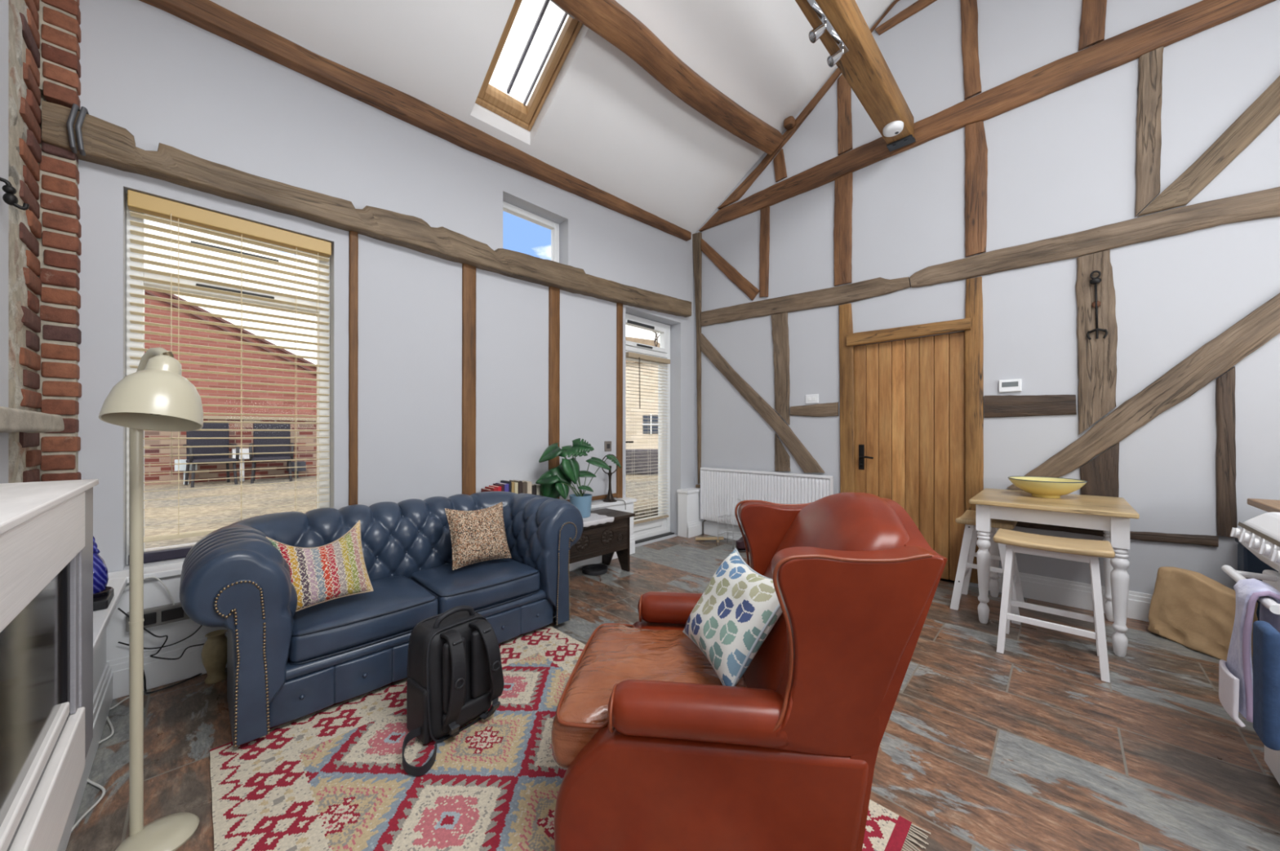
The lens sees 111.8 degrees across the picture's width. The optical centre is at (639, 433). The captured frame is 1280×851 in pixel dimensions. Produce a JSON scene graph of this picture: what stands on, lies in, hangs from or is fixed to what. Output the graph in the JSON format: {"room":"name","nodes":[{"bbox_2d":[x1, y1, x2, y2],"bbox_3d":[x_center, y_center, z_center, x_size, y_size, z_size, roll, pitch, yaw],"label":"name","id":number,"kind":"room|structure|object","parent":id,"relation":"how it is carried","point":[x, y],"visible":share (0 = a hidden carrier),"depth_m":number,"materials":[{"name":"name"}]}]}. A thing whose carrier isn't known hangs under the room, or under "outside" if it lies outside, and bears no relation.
{"room":"living room","nodes":[
{"label":"living room","id":0,"kind":"room"},
{"bbox_2d":[0,0,31,484],"bbox_3d":[-0.546,-1.315,-0.302,5.860,5.050,0.304,0,0,44],"label":"wall","id":1,"kind":"structure","parent":0,"point":[15,216],"depth_m":1.52,"materials":[{"name":"brick"}]},
{"bbox_2d":[0,177,29,210],"bbox_3d":[-2.034,-0.777,1.404,0.028,0.089,0.063,0,0,44],"label":"iron hook","id":2,"kind":"object","parent":1,"relation":"attached to","point":[8,197],"visible":1,"depth_m":1.40,"materials":[{"name":"black"}]},
{"bbox_2d":[0,406,64,433],"bbox_3d":[-1.750,-0.037,1.142,1.466,0.075,0.095,0,0,44],"label":"mantel shelf","id":3,"kind":"object","parent":1,"relation":"attached to","point":[11,420],"visible":1,"depth_m":1.34,"materials":[{"name":"stone"}]},
{"bbox_2d":[0,479,98,850],"bbox_3d":[-1.055,0.475,0.591,1.435,0.703,0.257,0,0,44],"label":"fireplace","id":4,"kind":"object","parent":1,"relation":"attached to","point":[46,527],"visible":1,"depth_m":0.83,"materials":[{"name":"white"}]},
{"bbox_2d":[8,0,81,483],"bbox_3d":[-2.344,-0.718,1.695,0.583,2.904,0.139,0,0,44],"label":"brick pier","id":5,"kind":"object","parent":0,"point":[50,71],"visible":0.67,"depth_m":1.82,"materials":[{"name":"brick"}]},
{"bbox_2d":[78,0,693,573],"bbox_3d":[-1.046,-0.605,3.569,0.260,3.630,5.150,0,0,44],"label":"wall","id":6,"kind":"structure","parent":0,"point":[151,73],"depth_m":2.78,"materials":[{"name":"white paint"}]},
{"bbox_2d":[125,195,329,564],"bbox_3d":[-2.196,-0.256,2.378,0.095,1.776,0.808,0,0,44],"label":"window","id":7,"kind":"structure","parent":6,"relation":"in","point":[175,552],"depth_m":2.22,"materials":[{"name":"white"}]},
{"bbox_2d":[127,190,331,542],"bbox_3d":[-2.128,-0.308,2.313,0.068,1.657,0.786,0,0,44],"label":"blind","id":8,"kind":"object","parent":7,"relation":"attached to","point":[136,202],"visible":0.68,"depth_m":2.28,"materials":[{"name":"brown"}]},
{"bbox_2d":[190,240,279,299],"bbox_3d":[-2.184,-0.873,2.347,0.014,0.235,0.350,0,0,44],"label":"vent","id":9,"kind":"object","parent":7,"relation":"attached to","point":[192,282],"depth_m":2.33,"materials":[{"name":"grey plastic"}]},
{"bbox_2d":[57,535,635,850],"bbox_3d":[-0.238,1.075,2.102,2.675,0.170,3.253,0,0,44],"label":"baseboard","id":10,"kind":"structure","parent":6,"relation":"attached to","point":[113,684],"depth_m":1.91,"materials":[{"name":"white paint"}]},
{"bbox_2d":[348,231,358,506],"bbox_3d":[-1.750,-0.394,2.645,0.020,1.707,0.048,0,0,44],"label":"stud","id":11,"kind":"object","parent":6,"relation":"attached to","point":[353,236],"visible":0.97,"depth_m":2.63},
{"bbox_2d":[41,100,691,317],"bbox_3d":[-0.974,-1.357,3.390,0.092,0.292,4.384,0,0,44],"label":"beam","id":12,"kind":"structure","parent":6,"relation":"attached to","point":[107,144],"depth_m":2.49,"materials":[{"name":"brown wood"}]},
{"bbox_2d":[66,103,88,155],"bbox_3d":[-2.404,-1.303,1.852,0.052,0.197,0.055,0,0,44],"label":"strap","id":13,"kind":"object","parent":12,"relation":"attached to","point":[75,108],"visible":1,"depth_m":1.84,"materials":[{"name":"grey"}]},
{"bbox_2d":[139,0,691,240],"bbox_3d":[-0.943,-2.168,3.437,0.071,0.283,4.311,0,0,44],"label":"wall plate","id":14,"kind":"object","parent":6,"relation":"attached to","point":[206,15],"visible":1,"depth_m":2.72,"materials":[{"name":"brown wood"}]},
{"bbox_2d":[462,263,475,495],"bbox_3d":[-1.246,-0.369,3.162,0.020,1.761,0.103,0,0,44],"label":"stud","id":15,"kind":"object","parent":6,"relation":"attached to","point":[468,272],"visible":0.94,"depth_m":3.15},
{"bbox_2d":[502,200,559,262],"bbox_3d":[-0.962,-1.587,3.697,0.060,0.593,0.618,0,0,44],"label":"window","id":16,"kind":"structure","parent":6,"relation":"in","point":[553,227],"depth_m":3.79,"materials":[{"name":"white"}]},
{"bbox_2d":[548,286,559,498],"bbox_3d":[-0.729,-0.339,3.692,0.020,1.844,0.109,0,0,44],"label":"stud","id":17,"kind":"object","parent":6,"relation":"attached to","point":[553,293],"visible":0.75,"depth_m":3.68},
{"bbox_2d":[616,302,622,497],"bbox_3d":[-0.198,-0.322,4.237,0.020,1.916,0.080,0,0,44],"label":"stud","id":18,"kind":"object","parent":6,"relation":"attached to","point":[619,306],"visible":0.98,"depth_m":4.22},
{"bbox_2d":[625,351,670,524],"bbox_3d":[0.098,0.058,4.699,0.072,1.795,0.665,0,0,44],"label":"blind","id":19,"kind":"object","parent":6,"relation":"attached to","point":[630,355],"visible":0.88,"depth_m":4.69,"materials":[{"name":"beige"}]},
{"bbox_2d":[625,313,674,544],"bbox_3d":[0.050,-0.048,4.728,0.130,2.415,0.860,0,0,44],"label":"door","id":20,"kind":"structure","parent":6,"relation":"in","point":[646,530],"depth_m":4.94,"materials":[{"name":"white"}]},
{"bbox_2d":[626,320,654,348],"bbox_3d":[0.014,-1.060,4.658,0.014,0.250,0.410,0,0,44],"label":"window pane","id":21,"kind":"object","parent":20,"relation":"attached to","point":[635,322],"depth_m":4.65,"materials":[{"name":"clear glass"}]},
{"bbox_2d":[210,0,894,234],"bbox_3d":[1.038,-3.032,1.537,6.160,2.377,5.150,0,0,44],"label":"ceiling","id":22,"kind":"structure","parent":0,"point":[604,121],"depth_m":3.36,"materials":[{"name":"paint"}]},
{"bbox_2d":[475,0,582,131],"bbox_3d":[-0.777,-2.680,3.020,0.754,0.574,0.484,0,0,44],"label":"window","id":23,"kind":"structure","parent":22,"relation":"attached to","point":[489,97],"depth_m":3.14,"materials":[{"name":"brown wood"}]},
{"bbox_2d":[552,0,784,155],"bbox_3d":[0.371,-2.806,3.430,2.595,0.374,0.257,0,0,-43],"label":"curved purlin","id":24,"kind":"object","parent":22,"relation":"attached to","point":[608,19],"visible":1,"depth_m":3.22,"materials":[{"name":"brown wood"}]},
{"bbox_2d":[66,533,1279,850],"bbox_3d":[1.145,1.190,1.432,5.860,0.060,5.150,0,0,44],"label":"floor","id":25,"kind":"structure","parent":0,"point":[1026,747],"depth_m":1.64,"materials":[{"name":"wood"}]},
{"bbox_2d":[71,697,128,832],"bbox_3d":[-1.925,1.154,1.546,0.098,0.006,0.937,0,0,-42],"label":"cable","id":26,"kind":"object","parent":25,"relation":"on","point":[102,788],"visible":0.61,"depth_m":1.42,"materials":[{"name":"white plastic"}]},
{"bbox_2d":[98,347,203,850],"bbox_3d":[-1.326,0.461,1.185,0.293,1.399,0.184,0,0,44],"label":"floor lamp","id":27,"kind":"object","parent":25,"relation":"on","point":[156,397],"visible":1,"depth_m":1.22,"materials":[{"name":"beige metal"}]},
{"bbox_2d":[200,630,226,684],"bbox_3d":[-1.990,1.049,2.034,0.100,0.222,0.100,0,0,44],"label":"vase","id":28,"kind":"object","parent":25,"relation":"on","point":[214,652],"visible":0.94,"depth_m":2.01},
{"bbox_2d":[93,497,636,697],"bbox_3d":[-0.335,0.897,2.098,2.809,0.526,3.435,0,0,44],"label":"ledge","id":29,"kind":"object","parent":25,"relation":"on","point":[109,624],"visible":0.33,"depth_m":1.97,"materials":[{"name":"white paint"}]},
{"bbox_2d":[93,588,114,611],"bbox_3d":[-2.033,0.617,1.568,0.170,0.033,0.150,0,0,44],"label":"box","id":30,"kind":"object","parent":29,"relation":"on","point":[103,602],"visible":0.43,"depth_m":1.56,"materials":[{"name":"black plastic"}]},
{"bbox_2d":[93,586,112,599],"bbox_3d":[-2.021,0.590,1.588,0.112,0.018,0.112,0,0,44],"label":"dish","id":31,"kind":"object","parent":30,"relation":"on","point":[108,589],"visible":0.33,"depth_m":1.59,"materials":[{"name":"black glass"}]},
{"bbox_2d":[93,536,108,594],"bbox_3d":[-2.021,0.480,1.588,0.092,0.224,0.092,0,0,44],"label":"glass ornament","id":32,"kind":"object","parent":31,"relation":"on","point":[100,576],"visible":0.2,"depth_m":1.59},
{"bbox_2d":[125,602,189,632],"bbox_3d":[-2.172,0.834,2.000,0.040,0.080,0.260,0,0,44],"label":"strip","id":33,"kind":"object","parent":29,"relation":"attached to","point":[167,614],"visible":0.44,"depth_m":1.97,"materials":[{"name":"grey"}]},
{"bbox_2d":[601,454,626,510],"bbox_3d":[-0.249,0.454,4.043,0.232,0.519,0.132,0,0,-8],"label":"table lamp","id":34,"kind":"object","parent":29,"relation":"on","point":[610,499],"visible":0.79,"depth_m":4.02,"materials":[{"name":"brown metal"}]},
{"bbox_2d":[179,491,583,747],"bbox_3d":[-1.235,0.773,2.368,0.843,0.754,1.749,0,0,44],"label":"sofa","id":35,"kind":"object","parent":25,"relation":"on","point":[285,665],"visible":0.84,"depth_m":1.96,"materials":[{"name":"blue leather"}]},
{"bbox_2d":[266,520,373,612],"bbox_3d":[-1.394,0.582,1.903,0.153,0.332,0.362,0,0,39],"label":"cushion","id":36,"kind":"object","parent":35,"relation":"on","point":[335,570],"visible":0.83,"depth_m":1.88,"materials":[{"name":"fabric"}]},
{"bbox_2d":[288,575,438,663],"bbox_3d":[-1.351,0.846,2.078,0.524,0.154,0.571,0,0,44],"label":"seat cushion","id":37,"kind":"object","parent":35,"relation":"on","point":[332,630],"depth_m":1.91,"materials":[{"name":"blue leather"}]},
{"bbox_2d":[408,558,539,614],"bbox_3d":[-0.948,0.846,2.491,0.524,0.154,0.571,0,0,44],"label":"seat cushion","id":38,"kind":"object","parent":35,"relation":"on","point":[491,585],"depth_m":2.36,"materials":[{"name":"blue leather"}]},
{"bbox_2d":[444,502,511,570],"bbox_3d":[-0.939,0.588,2.528,0.188,0.328,0.356,0,0,44],"label":"cushion","id":39,"kind":"object","parent":35,"relation":"on","point":[477,536],"visible":1,"depth_m":2.47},
{"bbox_2d":[209,625,930,850],"bbox_3d":[-0.359,1.155,1.409,1.947,0.010,1.450,0,0,44],"label":"rug","id":40,"kind":"object","parent":25,"relation":"on","point":[333,778],"visible":0.48,"depth_m":1.44,"materials":[{"name":"fabric"}]},
{"bbox_2d":[402,605,503,776],"bbox_3d":[-0.763,0.920,1.680,0.344,0.457,0.387,0,0,38],"label":"backpack","id":41,"kind":"object","parent":40,"relation":"on","point":[455,676],"visible":1,"depth_m":1.64,"materials":[{"name":"black fabric"}]},
{"bbox_2d":[551,492,947,850],"bbox_3d":[0.270,0.666,1.362,0.973,0.965,0.810,0,0,6],"label":"armchair","id":42,"kind":"object","parent":40,"relation":"on","point":[658,754],"visible":0.83,"depth_m":1.02,"materials":[{"name":"red leather"}]},
{"bbox_2d":[551,624,746,768],"bbox_3d":[0.067,0.793,1.385,0.563,0.188,0.581,0,0,6],"label":"seat cushion","id":43,"kind":"object","parent":42,"relation":"on","point":[613,654],"depth_m":1.31,"materials":[{"name":"red leather"}]},
{"bbox_2d":[682,547,782,687],"bbox_3d":[0.279,0.540,1.317,0.207,0.278,0.370,0,0,-13],"label":"cushion","id":44,"kind":"object","parent":42,"relation":"on","point":[740,606],"visible":0.97,"depth_m":1.22,"materials":[{"name":"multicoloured fabric"}]},
{"bbox_2d":[582,564,608,575],"bbox_3d":[-0.378,1.142,3.623,0.220,0.034,0.220,0,0,44],"label":"round dish","id":45,"kind":"object","parent":25,"relation":"on","point":[593,569],"visible":1,"depth_m":3.64,"materials":[{"name":"grey"}]},
{"bbox_2d":[568,508,635,572],"bbox_3d":[-0.466,0.916,3.472,0.375,0.484,0.840,0,0,44],"label":"chest","id":46,"kind":"object","parent":25,"relation":"on","point":[606,539],"visible":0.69,"depth_m":3.49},
{"bbox_2d":[582,513,613,527],"bbox_3d":[-0.445,0.687,3.423,0.300,0.039,0.379,0,0,44],"label":"lace cloth","id":47,"kind":"object","parent":46,"relation":"on","point":[594,519],"visible":0.42,"depth_m":3.38,"materials":[{"name":"grey"}]},
{"bbox_2d":[535,438,621,518],"bbox_3d":[-0.492,0.354,3.480,0.675,0.628,0.216,0,0,-20],"label":"monstera","id":48,"kind":"object","parent":47,"relation":"on","point":[555,482],"visible":0.95,"depth_m":3.41,"materials":[{"name":"green"}]},
{"bbox_2d":[568,493,592,518],"bbox_3d":[-0.475,0.581,3.473,0.184,0.173,0.184,0,0,44],"label":"pot","id":49,"kind":"object","parent":47,"relation":"on","point":[583,502],"depth_m":3.41,"materials":[{"name":"blue"}]},
{"bbox_2d":[676,487,704,538],"bbox_3d":[0.581,0.897,4.940,0.152,0.526,0.315,0,0,44],"label":"ledge","id":50,"kind":"object","parent":25,"relation":"on","point":[689,522],"visible":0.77,"depth_m":4.86,"materials":[{"name":"white paint"}]},
{"bbox_2d":[950,510,1024,625],"bbox_3d":[2.315,0.856,2.882,0.353,0.607,0.445,0,0,44],"label":"stool","id":51,"kind":"object","parent":25,"relation":"on","point":[965,566],"visible":0.72,"depth_m":2.83,"materials":[{"name":"white paint"}]},
{"bbox_2d":[992,528,1115,683],"bbox_3d":[2.156,0.856,2.276,0.445,0.607,0.353,0,0,44],"label":"stool","id":52,"kind":"object","parent":25,"relation":"on","point":[1086,551],"visible":1,"depth_m":2.23,"materials":[{"name":"white paint"}]},
{"bbox_2d":[968,488,1139,657],"bbox_3d":[2.502,0.780,2.659,0.680,0.760,0.760,0,0,44],"label":"table","id":53,"kind":"object","parent":25,"relation":"on","point":[1111,515],"visible":0.91,"depth_m":2.49,"materials":[{"name":"white paint"}]},
{"bbox_2d":[1007,476,1087,498],"bbox_3d":[2.557,0.344,2.730,0.366,0.112,0.366,0,0,44],"label":"bowl","id":54,"kind":"object","parent":53,"relation":"on","point":[1037,486],"visible":1,"depth_m":2.66,"materials":[{"name":"ceramic"}]},
{"bbox_2d":[1147,567,1257,662],"bbox_3d":[3.027,0.963,2.348,0.172,0.389,0.380,0,0,-2],"label":"paper bag","id":55,"kind":"object","parent":25,"relation":"on","point":[1192,610],"visible":0.71,"depth_m":2.34,"materials":[{"name":"paper"}]},
{"bbox_2d":[1221,512,1279,785],"bbox_3d":[2.165,0.711,1.132,0.720,0.891,0.655,0,0,44],"label":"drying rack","id":56,"kind":"object","parent":25,"relation":"on","point":[1260,535],"visible":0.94,"depth_m":1.42,"materials":[{"name":"white"}]},
{"bbox_2d":[1218,578,1279,751],"bbox_3d":[1.729,0.640,1.198,0.112,0.409,0.380,0,0,44],"label":"towel","id":57,"kind":"object","parent":56,"relation":"hanging from","point":[1255,694],"visible":0.96,"depth_m":1.23,"materials":[{"name":"purple fabric"}]},
{"bbox_2d":[1221,565,1279,614],"bbox_3d":[1.938,0.710,1.322,0.130,0.500,0.580,0,0,44],"label":"rail","id":58,"kind":"object","parent":56,"relation":"in","point":[1272,578],"depth_m":1.41,"materials":[{"name":"white"}]},
{"bbox_2d":[1235,537,1278,621],"bbox_3d":[3.437,0.866,2.235,0.414,0.585,0.140,0,0,44],"label":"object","id":59,"kind":"object","parent":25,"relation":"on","point":[1247,562],"visible":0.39,"depth_m":2.32,"materials":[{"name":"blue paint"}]},
{"bbox_2d":[1247,498,1279,512],"bbox_3d":[3.043,0.748,1.617,0.720,0.820,1.095,0,0,44],"label":"countertop","id":60,"kind":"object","parent":25,"relation":"on","point":[1267,505],"visible":1,"depth_m":2.10,"materials":[{"name":"brown"}]},
{"bbox_2d":[693,0,1279,595],"bbox_3d":[2.821,-1.390,3.151,5.860,5.200,0.250,0,0,44],"label":"wall","id":61,"kind":"structure","parent":0,"point":[1060,162],"depth_m":2.99,"materials":[{"name":"white paint"}]},
{"bbox_2d":[692,232,702,484],"bbox_3d":[0.661,-0.878,5.060,0.127,2.930,0.030,0,0,44],"label":"post","id":62,"kind":"object","parent":61,"relation":"attached to","point":[696,237],"visible":1,"depth_m":5.02,"materials":[{"name":"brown wood"}]},
{"bbox_2d":[701,238,759,300],"bbox_3d":[0.976,-1.831,4.758,0.736,0.862,0.024,0,0,44],"label":"diagonal brace","id":63,"kind":"object","parent":61,"relation":"attached to","point":[747,287],"visible":1,"depth_m":4.73,"materials":[{"name":"brown wood"}]},
{"bbox_2d":[700,333,824,472],"bbox_3d":[1.213,-0.392,4.523,1.409,1.541,0.028,0,0,44],"label":"diagonal brace","id":64,"kind":"object","parent":61,"relation":"attached to","point":[802,455],"visible":1,"depth_m":4.44,"materials":[{"name":"brown wood"}]},
{"bbox_2d":[759,206,769,297],"bbox_3d":[1.280,-1.861,4.460,0.111,0.917,0.024,0,0,44],"label":"post","id":65,"kind":"object","parent":61,"relation":"attached to","point":[764,245],"visible":1,"depth_m":4.45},
{"bbox_2d":[700,467,833,535],"bbox_3d":[1.252,0.774,4.424,1.490,0.772,0.113,0,0,44],"label":"radiator","id":66,"kind":"object","parent":61,"relation":"attached to","point":[783,488],"visible":0.59,"depth_m":4.47,"materials":[{"name":"white"}]},
{"bbox_2d":[700,467,832,479],"bbox_3d":[1.222,0.399,4.426,1.438,0.022,0.073,0,0,44],"label":"grille","id":67,"kind":"object","parent":66,"relation":"attached to","point":[735,472],"depth_m":4.36,"materials":[{"name":"white"}]},
{"bbox_2d":[773,148,786,182],"bbox_3d":[1.403,-2.692,4.341,0.143,0.305,0.024,0,0,44],"label":"strut","id":68,"kind":"object","parent":61,"relation":"attached to","point":[780,167],"visible":1,"depth_m":4.33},
{"bbox_2d":[770,312,790,425],"bbox_3d":[1.404,-0.643,4.340,0.196,1.118,0.024,0,0,44],"label":"post","id":69,"kind":"object","parent":61,"relation":"attached to","point":[779,322],"visible":1,"depth_m":4.32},
{"bbox_2d":[774,432,790,471],"bbox_3d":[1.421,0.188,4.325,0.159,0.388,0.022,0,0,44],"label":"post","id":70,"kind":"object","parent":61,"relation":"attached to","point":[782,459],"visible":1,"depth_m":4.33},
{"bbox_2d":[700,276,911,326],"bbox_3d":[1.463,-1.290,4.281,2.102,0.235,0.027,0,0,44],"label":"beam","id":71,"kind":"structure","parent":61,"relation":"attached to","point":[864,290],"depth_m":4.13,"materials":[{"name":"brown wood"}]},
{"bbox_2d":[717,0,899,209],"bbox_3d":[1.544,-3.086,4.196,1.882,1.152,0.035,0,0,44],"label":"rafter","id":72,"kind":"object","parent":61,"relation":"attached to","point":[740,190],"visible":0.75,"depth_m":4.27,"materials":[{"name":"brown wood"}]},
{"bbox_2d":[790,402,838,417],"bbox_3d":[1.645,-0.220,4.107,0.454,0.132,0.020,0,0,44],"label":"rail","id":73,"kind":"object","parent":61,"relation":"attached to","point":[825,410],"visible":1,"depth_m":4.08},
{"bbox_2d":[833,172,853,286],"bbox_3d":[1.835,-1.841,3.919,0.161,0.981,0.025,0,0,44],"label":"post","id":74,"kind":"object","parent":61,"relation":"attached to","point":[842,230],"visible":1,"depth_m":3.91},
{"bbox_2d":[836,74,852,155],"bbox_3d":[1.846,-2.914,3.908,0.131,0.746,0.025,0,0,44],"label":"post","id":75,"kind":"object","parent":61,"relation":"attached to","point":[844,123],"visible":0.88,"depth_m":3.90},
{"bbox_2d":[838,302,855,493],"bbox_3d":[1.860,0.169,3.894,0.139,2.667,0.026,0,0,44],"label":"post","id":76,"kind":"object","parent":61,"relation":"attached to","point":[846,364],"visible":0.64,"depth_m":3.88,"materials":[{"name":"brown wood"}]},
{"bbox_2d":[846,318,970,346],"bbox_3d":[2.165,-0.832,3.558,0.884,0.112,0.028,0,0,44],"label":"lintel","id":77,"kind":"object","parent":76,"relation":"attached to","point":[959,325],"visible":1,"depth_m":3.53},
{"bbox_2d":[853,332,964,581],"bbox_3d":[2.188,0.183,3.583,0.801,1.929,0.104,0,0,44],"label":"door","id":78,"kind":"structure","parent":76,"relation":"attached to","point":[909,394],"depth_m":3.53,"materials":[{"name":"brown wood"}]},
{"bbox_2d":[875,0,936,35],"bbox_3d":[2.224,-3.471,3.543,0.550,0.097,0.021,0,0,44],"label":"upper collar","id":79,"kind":"object","parent":61,"relation":"attached to","point":[919,5],"visible":1,"depth_m":3.58,"materials":[{"name":"brown wood"}]},
{"bbox_2d":[704,520,1152,622],"bbox_3d":[2.677,1.075,3.103,5.400,0.170,0.018,0,0,44],"label":"baseboard","id":80,"kind":"structure","parent":61,"relation":"attached to","point":[1051,590],"depth_m":2.93,"materials":[{"name":"white paint"}]},
{"bbox_2d":[960,0,981,99],"bbox_3d":[2.497,-3.053,3.274,0.133,1.014,0.025,0,0,44],"label":"post","id":81,"kind":"object","parent":61,"relation":"attached to","point":[969,8],"visible":1,"depth_m":3.27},
{"bbox_2d":[964,276,983,583],"bbox_3d":[2.513,-0.022,3.257,0.112,2.294,0.026,0,0,44],"label":"post","id":82,"kind":"object","parent":61,"relation":"attached to","point":[974,337],"visible":0.75,"depth_m":3.25,"materials":[{"name":"brown wood"}]},
{"bbox_2d":[964,120,987,257],"bbox_3d":[2.522,-1.842,3.250,0.136,0.995,0.025,0,0,44],"label":"post","id":83,"kind":"object","parent":61,"relation":"attached to","point":[975,144],"visible":1,"depth_m":3.25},
{"bbox_2d":[698,0,1275,231],"bbox_3d":[2.148,-2.430,3.608,4.080,0.211,0.033,0,0,44],"label":"tie beam","id":84,"kind":"structure","parent":61,"relation":"attached to","point":[1126,46],"depth_m":3.04,"materials":[{"name":"brown wood"}]},
{"bbox_2d":[795,0,914,144],"bbox_3d":[0.663,-2.469,2.070,0.178,0.203,4.202,0,0,45],"label":"beam","id":85,"kind":"structure","parent":84,"relation":"attached to","point":[864,68],"depth_m":2.81,"materials":[{"name":"brown wood"}]},
{"bbox_2d":[807,0,848,67],"bbox_3d":[1.042,-2.305,2.498,0.575,0.125,0.094,0,0,-43],"label":"bar","id":86,"kind":"object","parent":85,"relation":"attached to","point":[815,33],"visible":1,"depth_m":2.50,"materials":[{"name":"silver metal"}]},
{"bbox_2d":[882,120,903,137],"bbox_3d":[1.956,-2.345,3.345,0.140,0.048,0.140,0,0,44],"label":"smoke detector","id":87,"kind":"object","parent":85,"relation":"attached to","point":[893,128],"visible":1,"depth_m":3.32,"materials":[{"name":"white paint"}]},
{"bbox_2d":[886,134,915,151],"bbox_3d":[2.120,-2.355,3.517,0.185,0.022,0.097,0,0,44],"label":"shoe","id":88,"kind":"object","parent":85,"relation":"attached to","point":[908,140],"visible":1,"depth_m":3.51,"materials":[{"name":"grey"}]},
{"bbox_2d":[999,378,1022,392],"bbox_3d":[2.661,-0.343,3.113,0.124,0.088,0.025,0,0,44],"label":"thermostat","id":89,"kind":"object","parent":61,"relation":"attached to","point":[1006,385],"visible":1,"depth_m":3.10,"materials":[{"name":"white paint"}]},
{"bbox_2d":[983,395,1076,417],"bbox_3d":[2.731,-0.198,3.049,0.483,0.166,0.021,0,0,44],"label":"rail","id":90,"kind":"object","parent":61,"relation":"attached to","point":[1006,406],"visible":1,"depth_m":3.04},
{"bbox_2d":[1015,521,1104,537],"bbox_3d":[2.838,0.645,2.941,0.429,0.039,0.025,0,0,44],"label":"beam","id":91,"kind":"structure","parent":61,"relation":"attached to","point":[1026,525],"depth_m":2.92,"materials":[{"name":"brown wood"}]},
{"bbox_2d":[1078,0,1106,50],"bbox_3d":[2.955,-2.802,2.827,0.131,0.522,0.025,0,0,44],"label":"post","id":92,"kind":"object","parent":61,"relation":"attached to","point":[1092,24],"visible":1,"depth_m":2.82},
{"bbox_2d":[909,186,1279,288],"bbox_3d":[2.897,-1.260,2.883,1.911,0.173,0.027,0,0,44],"label":"beam","id":93,"kind":"structure","parent":61,"relation":"attached to","point":[1263,204],"depth_m":2.76,"materials":[{"name":"brown wood"}]},
{"bbox_2d":[1075,249,1117,435],"bbox_3d":[2.967,-0.582,2.816,0.189,1.188,0.024,0,0,44],"label":"post","id":94,"kind":"object","parent":61,"relation":"attached to","point":[1096,357],"visible":1,"depth_m":2.81,"materials":[{"name":"wood"}]},
{"bbox_2d":[1086,270,1107,340],"bbox_3d":[2.949,-0.830,2.793,0.096,0.444,0.023,0,0,44],"label":"fork","id":95,"kind":"object","parent":94,"relation":"hanging from","point":[1095,281],"visible":1,"depth_m":2.79,"materials":[{"name":"black"}]},
{"bbox_2d":[1080,442,1119,497],"bbox_3d":[2.977,0.314,2.807,0.176,0.515,0.022,0,0,44],"label":"post","id":96,"kind":"object","parent":61,"relation":"attached to","point":[1100,473],"visible":0.6,"depth_m":2.79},
{"bbox_2d":[1007,293,1279,491],"bbox_3d":[3.113,-0.255,2.670,1.302,1.354,0.029,0,0,44],"label":"diagonal brace","id":97,"kind":"object","parent":61,"relation":"attached to","point":[1219,355],"visible":0.92,"depth_m":2.58,"materials":[{"name":"brown wood"}]},
{"bbox_2d":[1134,46,1164,217],"bbox_3d":[3.128,-1.846,2.659,0.115,0.988,0.025,0,0,44],"label":"post","id":98,"kind":"object","parent":61,"relation":"attached to","point":[1149,89],"visible":1,"depth_m":2.65,"materials":[{"name":"wood"}]},
{"bbox_2d":[1129,531,1218,546],"bbox_3d":[3.191,0.624,2.597,0.334,0.074,0.025,0,0,44],"label":"beam","id":99,"kind":"structure","parent":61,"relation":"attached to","point":[1207,540],"depth_m":2.58,"materials":[{"name":"brown wood"}]},
{"bbox_2d":[1137,75,1279,217],"bbox_3d":[3.336,-1.752,2.454,0.683,0.801,0.026,0,0,44],"label":"diagonal brace","id":100,"kind":"object","parent":61,"relation":"attached to","point":[1265,108],"visible":1,"depth_m":2.46,"materials":[{"name":"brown wood"}]},
{"bbox_2d":[1215,366,1237,537],"bbox_3d":[3.332,0.105,2.459,0.072,0.967,0.025,0,0,44],"label":"post","id":101,"kind":"object","parent":61,"relation":"attached to","point":[1225,453],"visible":0.98,"depth_m":2.46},
{"label":"outside","id":102,"kind":"structure","parent":0,"visible":0},
{"bbox_2d":[144,475,657,549],"bbox_3d":[-8.242,1.010,26.196,41.620,0.300,54.000,0,0,44],"label":"yard","id":103,"kind":"structure","parent":102,"point":[194,526],"depth_m":5.34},
{"bbox_2d":[182,422,239,487],"bbox_3d":[-7.165,0.326,7.241,0.570,1.072,0.624,0,0,36],"label":"rattan chair","id":104,"kind":"object","parent":103,"relation":"on","point":[189,442],"visible":0.76,"depth_m":7.31,"materials":[{"name":"black"}]},
{"bbox_2d":[144,285,316,485],"bbox_3d":[-7.957,-1.137,9.436,3.030,3.993,6.000,0,0,44],"label":"brick building","id":105,"kind":"structure","parent":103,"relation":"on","point":[148,442],"depth_m":7.89,"materials":[{"name":"red brick"}]},
{"bbox_2d":[248,423,294,483],"bbox_3d":[-6.624,0.326,7.795,0.624,1.072,0.570,0,0,-40],"label":"rattan chair","id":106,"kind":"object","parent":103,"relation":"on","point":[258,457],"visible":0.71,"depth_m":7.89,"materials":[{"name":"black"}]},
{"bbox_2d":[626,449,657,475],"bbox_3d":[0.303,0.600,9.200,5.000,0.520,0.400,0,0,0],"label":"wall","id":107,"kind":"structure","parent":103,"relation":"on","point":[648,455],"depth_m":9.00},
{"bbox_2d":[625,337,659,449],"bbox_3d":[-0.051,-1.315,17.525,3.450,4.350,5.350,0,0,0],"label":"stone house","id":108,"kind":"structure","parent":103,"relation":"on","point":[641,442],"depth_m":15.00,"materials":[{"name":"stone"}]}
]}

